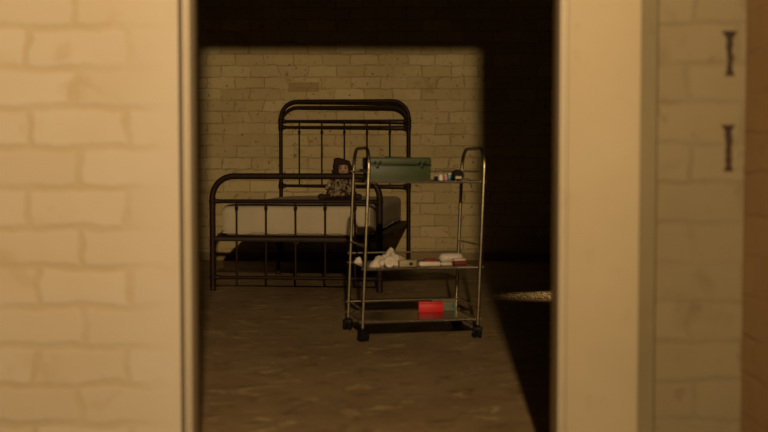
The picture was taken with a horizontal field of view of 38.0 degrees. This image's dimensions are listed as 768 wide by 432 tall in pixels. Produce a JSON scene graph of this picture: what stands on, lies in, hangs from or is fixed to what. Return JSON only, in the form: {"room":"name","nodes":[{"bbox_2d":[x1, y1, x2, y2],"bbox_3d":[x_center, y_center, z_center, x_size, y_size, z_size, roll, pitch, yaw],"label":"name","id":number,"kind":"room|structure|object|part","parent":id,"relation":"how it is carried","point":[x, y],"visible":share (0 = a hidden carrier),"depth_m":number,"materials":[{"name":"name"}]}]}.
{"room":"hospital corridor","nodes":[
{"label":"hospital corridor","id":0,"kind":"room"},
{"bbox_2d":[0,0,746,431],"bbox_3d":[-0.555,-0.694,2.473,2.690,2.600,0.105,0,3,0],"label":"wall","id":1,"kind":"structure","parent":0,"point":[92,317],"depth_m":2.45,"materials":[{"name":"beige brick"}]},
{"bbox_2d":[721,125,734,170],"bbox_3d":[0.753,-0.149,2.443,0.032,0.101,0.008,0,3,0],"label":"bracket","id":2,"kind":"object","parent":1,"relation":"attached to","point":[728,128],"visible":1,"depth_m":2.44,"materials":[{"name":"metal"}]},
{"bbox_2d":[722,31,736,74],"bbox_3d":[0.753,-0.355,2.434,0.032,0.097,0.008,0,3,0],"label":"bracket","id":3,"kind":"object","parent":1,"relation":"attached to","point":[729,35],"visible":1,"depth_m":2.43,"materials":[{"name":"metal"}]},
{"bbox_2d":[197,0,552,259],"bbox_3d":[0.300,-0.966,8.435,5.200,2.600,0.100,0,3,0],"label":"wall","id":4,"kind":"structure","parent":0,"point":[467,73],"depth_m":8.39,"materials":[{"name":"brick"}]},
{"bbox_2d":[199,260,550,431],"bbox_3d":[0.300,0.516,5.567,5.400,0.100,5.965,0,3,0],"label":"floor","id":5,"kind":"structure","parent":0,"point":[276,355],"depth_m":4.29,"materials":[{"name":"brown concrete"}]},
{"bbox_2d":[209,99,411,292],"bbox_3d":[-0.399,-0.219,7.333,1.004,1.209,2.061,0,3,6],"label":"bed","id":6,"kind":"object","parent":5,"relation":"on","point":[382,233],"visible":0.88,"depth_m":6.38,"materials":[{"name":"brown metal"}]},
{"bbox_3d":[-0.699,0.251,7.370,0.038,0.265,0.037,0,3,6],"label":"support leg","id":7,"kind":"part","parent":6,"relation":"part of","materials":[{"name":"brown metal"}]},
{"bbox_3d":[-0.503,-0.082,6.333,0.962,0.024,0.024,0,3,6],"label":"rail","id":8,"kind":"part","parent":6,"relation":"part of","materials":[{"name":"brown metal"}]},
{"bbox_3d":[-0.503,0.353,6.353,0.962,0.021,0.021,0,3,6],"label":"rail","id":9,"kind":"part","parent":6,"relation":"part of","materials":[{"name":"brown metal"}]},
{"bbox_3d":[-0.501,0.134,6.357,0.962,0.023,0.032,0,3,6],"label":"cross rail","id":10,"kind":"part","parent":6,"relation":"part of","materials":[{"name":"brown metal"}]},
{"bbox_2d":[220,196,401,236],"bbox_3d":[-0.407,-0.016,7.338,0.894,0.186,1.955,0,3,6],"label":"mattress","id":11,"kind":"object","parent":6,"relation":"on","point":[251,216],"visible":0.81,"depth_m":6.39,"materials":[{"name":"white fabric"}]},
{"bbox_2d":[318,158,361,199],"bbox_3d":[-0.288,-0.249,7.412,0.294,0.278,0.171,0,3,4],"label":"doll","id":12,"kind":"object","parent":11,"relation":"on","point":[337,189],"visible":0.76,"depth_m":7.37,"materials":[{"name":"brown fabric"}]},
{"bbox_3d":[-0.295,-0.664,8.318,0.962,0.018,0.018,0,3,6],"label":"rail","id":13,"kind":"part","parent":6,"relation":"part of","materials":[{"name":"brown metal"}]},
{"bbox_3d":[-0.295,-0.228,8.338,0.962,0.017,0.017,0,3,6],"label":"rail","id":14,"kind":"part","parent":6,"relation":"part of","materials":[{"name":"brown metal"}]},
{"bbox_3d":[-0.295,-0.709,8.316,0.962,0.018,0.018,0,3,6],"label":"rail","id":15,"kind":"part","parent":6,"relation":"part of","materials":[{"name":"brown metal"}]},
{"bbox_3d":[-0.102,0.254,7.309,0.038,0.265,0.037,0,3,6],"label":"support leg","id":16,"kind":"part","parent":6,"relation":"part of","materials":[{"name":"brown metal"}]},
{"bbox_3d":[0.056,0.091,7.300,0.032,0.023,2.020,0,3,6],"label":"rail","id":17,"kind":"part","parent":6,"relation":"part of","materials":[{"name":"brown metal"}]},
{"bbox_2d":[342,146,486,341],"bbox_3d":[0.123,0.105,4.751,0.553,0.797,0.387,-1,3,-12],"label":"trolley","id":18,"kind":"object","parent":5,"relation":"on","point":[363,316],"visible":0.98,"depth_m":4.67,"materials":[{"name":"silver metal"}]},
{"bbox_2d":[342,317,352,323],"bbox_3d":[-0.159,0.457,4.880,0.042,0.030,0.034,1,3,11],"label":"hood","id":19,"kind":"object","parent":18,"relation":"attached to","point":[346,321],"depth_m":4.86,"materials":[{"name":"black plastic"}]},
{"bbox_3d":[-0.120,0.379,4.717,0.008,0.008,0.336,-1,3,-12],"label":"guard rail","id":20,"kind":"part","parent":18,"relation":"part of","materials":[{"name":"silver metal"}]},
{"bbox_2d":[354,257,362,263],"bbox_3d":[-0.112,0.190,4.823,0.040,0.027,0.050,-1,3,-12],"label":"cloth wad","id":21,"kind":"object","parent":18,"relation":"on","point":[358,260],"visible":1,"depth_m":4.81,"materials":[{"name":"white fabric"}]},
{"bbox_2d":[357,328,368,335],"bbox_3d":[-0.085,0.472,4.553,0.042,0.030,0.034,-2,3,-41],"label":"hood","id":22,"kind":"object","parent":18,"relation":"attached to","point":[362,332],"depth_m":4.54,"materials":[{"name":"black plastic"}]},
{"bbox_2d":[369,259,380,266],"bbox_3d":[-0.038,0.195,4.646,0.051,0.034,0.048,-1,3,-12],"label":"cloth wad","id":23,"kind":"object","parent":18,"relation":"on","point":[375,263],"visible":1,"depth_m":4.63,"materials":[{"name":"white fabric"}]},
{"bbox_2d":[373,247,405,265],"bbox_3d":[0.026,0.170,4.761,0.170,0.073,0.150,-1,3,-12],"label":"crumpled cloth","id":24,"kind":"object","parent":18,"relation":"on","point":[390,252],"visible":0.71,"depth_m":4.73,"materials":[{"name":"white fabric"}]},
{"bbox_2d":[384,256,394,266],"bbox_3d":[0.023,0.190,4.638,0.045,0.045,0.036,0,3,-3],"label":"roll","id":25,"kind":"object","parent":18,"relation":"on","point":[389,261],"visible":1,"depth_m":4.62,"materials":[{"name":"white fabric"}]},
{"bbox_2d":[359,156,431,180],"bbox_3d":[0.045,-0.202,4.751,0.292,0.103,0.153,-1,3,-12],"label":"toolbox","id":26,"kind":"object","parent":18,"relation":"on","point":[385,168],"visible":0.94,"depth_m":4.69,"materials":[{"name":"green metal"}]},
{"bbox_3d":[-0.088,-0.194,4.726,0.021,0.032,0.078,-1,3,-12],"label":"handle","id":27,"kind":"part","parent":26,"relation":"part of","materials":[{"name":"black plastic"}]},
{"bbox_3d":[0.053,-0.233,4.754,0.271,0.033,0.144,-1,3,-12],"label":"lid","id":28,"kind":"part","parent":26,"relation":"part of","materials":[{"name":"green metal"}]},
{"bbox_3d":[0.084,0.371,4.932,0.513,0.008,0.008,-1,3,-12],"label":"guard rail","id":29,"kind":"part","parent":18,"relation":"part of","materials":[{"name":"silver metal"}]},
{"bbox_3d":[0.107,-0.196,4.911,0.513,0.008,0.008,-1,3,-12],"label":"guard rail","id":30,"kind":"part","parent":18,"relation":"part of","materials":[{"name":"silver metal"}]},
{"bbox_3d":[0.093,0.159,4.925,0.513,0.008,0.008,-1,3,-12],"label":"guard rail","id":31,"kind":"part","parent":18,"relation":"part of","materials":[{"name":"silver metal"}]},
{"bbox_2d":[398,259,416,266],"bbox_3d":[0.098,0.197,4.664,0.074,0.028,0.042,0,3,-7],"label":"tin","id":32,"kind":"object","parent":18,"relation":"on","point":[401,263],"visible":1,"depth_m":4.64,"materials":[{"name":"beige metal"}]},
{"bbox_3d":[0.098,0.187,4.663,0.074,0.006,0.042,0,3,-7],"label":"lid","id":33,"kind":"part","parent":32,"relation":"part of","materials":[{"name":"beige metal"}]},
{"bbox_2d":[349,308,475,323],"bbox_3d":[0.118,0.425,4.769,0.489,0.011,0.334,-1,3,-12],"label":"shelf","id":34,"kind":"object","parent":18,"relation":"attached to","point":[397,315],"depth_m":4.73,"materials":[{"name":"metal"}]},
{"bbox_2d":[350,260,477,270],"bbox_3d":[0.126,0.208,4.761,0.489,0.011,0.334,-1,3,-12],"label":"shelf","id":35,"kind":"object","parent":18,"relation":"attached to","point":[364,266],"depth_m":4.62,"materials":[{"name":"metal"}]},
{"bbox_2d":[353,179,481,182],"bbox_3d":[0.140,-0.147,4.747,0.489,0.011,0.334,-1,3,-12],"label":"shelf","id":36,"kind":"object","parent":18,"relation":"attached to","point":[367,180],"depth_m":4.60,"materials":[{"name":"metal"}]},
{"bbox_2d":[418,261,440,265],"bbox_3d":[0.191,0.200,4.694,0.101,0.019,0.034,-1,3,-12],"label":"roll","id":37,"kind":"object","parent":18,"relation":"on","point":[421,263],"visible":1,"depth_m":4.68,"materials":[{"name":"white fabric"}]},
{"bbox_2d":[423,258,436,260],"bbox_3d":[0.196,0.193,4.759,0.067,0.028,0.026,-1,3,-12],"label":"packet","id":38,"kind":"object","parent":18,"relation":"on","point":[424,259],"visible":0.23,"depth_m":4.75,"materials":[{"name":"red plastic"}]},
{"bbox_2d":[418,301,442,312],"bbox_3d":[0.203,0.396,4.868,0.108,0.046,0.041,0,3,-4],"label":"box","id":39,"kind":"object","parent":18,"relation":"on","point":[423,306],"visible":1,"depth_m":4.85,"materials":[{"name":"red plastic"}]},
{"bbox_3d":[0.203,0.377,4.867,0.108,0.009,0.041,0,3,-4],"label":"lid","id":40,"kind":"part","parent":39,"relation":"part of","materials":[{"name":"red plastic"}]},
{"bbox_2d":[438,173,442,180],"bbox_3d":[0.240,-0.165,4.722,0.021,0.034,0.021,0,3,0],"label":"bottle","id":41,"kind":"object","parent":18,"relation":"on","point":[440,176],"visible":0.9,"depth_m":4.71,"materials":[{"name":"white plastic"}]},
{"bbox_2d":[431,299,455,310],"bbox_3d":[0.261,0.392,4.918,0.106,0.050,0.038,-1,3,-12],"label":"case","id":42,"kind":"object","parent":18,"relation":"on","point":[448,304],"visible":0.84,"depth_m":4.91,"materials":[{"name":"beige plastic"}]},
{"bbox_3d":[0.261,0.371,4.917,0.106,0.010,0.038,-1,3,-12],"label":"lid","id":43,"kind":"part","parent":42,"relation":"part of","materials":[{"name":"beige plastic"}]},
{"bbox_2d":[440,262,451,265],"bbox_3d":[0.262,0.201,4.719,0.055,0.015,0.030,-1,3,-12],"label":"packet","id":44,"kind":"object","parent":18,"relation":"on","point":[442,263],"visible":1,"depth_m":4.71,"materials":[{"name":"beige paper"}]},
{"bbox_2d":[447,173,452,180],"bbox_3d":[0.285,-0.167,4.777,0.027,0.033,0.025,-1,3,-12],"label":"box","id":45,"kind":"object","parent":18,"relation":"on","point":[448,174],"visible":0.59,"depth_m":4.76,"materials":[{"name":"teal plastic"}]},
{"bbox_2d":[439,253,462,261],"bbox_3d":[0.291,0.182,4.848,0.110,0.042,0.042,-1,3,-12],"label":"roll","id":46,"kind":"object","parent":18,"relation":"on","point":[444,257],"visible":0.73,"depth_m":4.83,"materials":[{"name":"white fabric"}]},
{"bbox_2d":[452,261,466,264],"bbox_3d":[0.324,0.200,4.764,0.056,0.014,0.040,-1,3,-12],"label":"packet","id":47,"kind":"object","parent":18,"relation":"on","point":[453,262],"visible":1,"depth_m":4.75,"materials":[{"name":"red plastic"}]},
{"bbox_2d":[452,258,465,260],"bbox_3d":[0.320,0.186,4.774,0.059,0.011,0.030,-1,3,-18],"label":"packet","id":48,"kind":"object","parent":47,"relation":"on","point":[453,259],"visible":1,"depth_m":4.76,"materials":[{"name":"beige paper"}]},
{"bbox_2d":[451,169,471,187],"bbox_3d":[0.320,-0.155,4.646,0.054,0.078,0.094,-1,3,-29],"label":"spool","id":49,"kind":"object","parent":18,"relation":"on","point":[457,174],"visible":0.94,"depth_m":4.65,"materials":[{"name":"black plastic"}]},
{"bbox_3d":[0.359,0.374,4.819,0.008,0.008,0.336,-1,3,-12],"label":"guard rail","id":50,"kind":"part","parent":18,"relation":"part of","materials":[{"name":"silver metal"}]},
{"bbox_3d":[0.369,0.115,4.809,0.008,0.008,0.336,-1,3,-12],"label":"guard rail","id":51,"kind":"part","parent":18,"relation":"part of","materials":[{"name":"silver metal"}]},
{"bbox_3d":[0.381,-0.191,4.798,0.008,0.008,0.336,-1,3,-12],"label":"guard rail","id":52,"kind":"part","parent":18,"relation":"part of","materials":[{"name":"silver metal"}]},
{"bbox_2d":[472,325,482,331],"bbox_3d":[0.389,0.467,4.653,0.042,0.030,0.034,1,3,11],"label":"hood","id":53,"kind":"object","parent":18,"relation":"attached to","point":[476,328],"depth_m":4.64,"materials":[{"name":"black plastic"}]},
{"bbox_2d":[493,291,550,299],"bbox_3d":[1.200,0.436,6.179,1.138,0.010,0.746,1,3,16],"label":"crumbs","id":54,"kind":"object","parent":5,"relation":"on","point":[538,295],"visible":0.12,"depth_m":6.13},
{"bbox_2d":[637,0,657,431],"bbox_3d":[0.581,-0.694,2.478,0.037,2.600,0.095,0,3,0],"label":"wall","id":55,"kind":"structure","parent":0,"point":[649,29],"depth_m":2.46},
{"bbox_2d":[740,0,767,431],"bbox_3d":[0.840,-0.583,0.051,0.100,2.600,4.955,0,3,0],"label":"wall","id":56,"kind":"structure","parent":0,"point":[754,352],"depth_m":2.38,"materials":[{"name":"brown paint"}]},
{"bbox_3d":[-0.025,-1.703,2.427,0.850,0.579,0.105,0,3,0],"label":"wall","id":57,"kind":"structure","parent":0,"visible":0},
{"bbox_2d":[182,0,567,431],"bbox_3d":[-0.020,-0.404,2.483,0.839,2.021,0.113,0,3,0],"label":"door frame","id":58,"kind":"structure","parent":57,"relation":"in","point":[189,7],"depth_m":2.46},
{"bbox_2d":[564,0,641,431],"bbox_3d":[0.481,-0.694,2.471,0.162,2.600,0.109,0,3,0],"label":"door","id":59,"kind":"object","parent":58,"relation":"attached to","point":[604,36],"depth_m":2.45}
]}

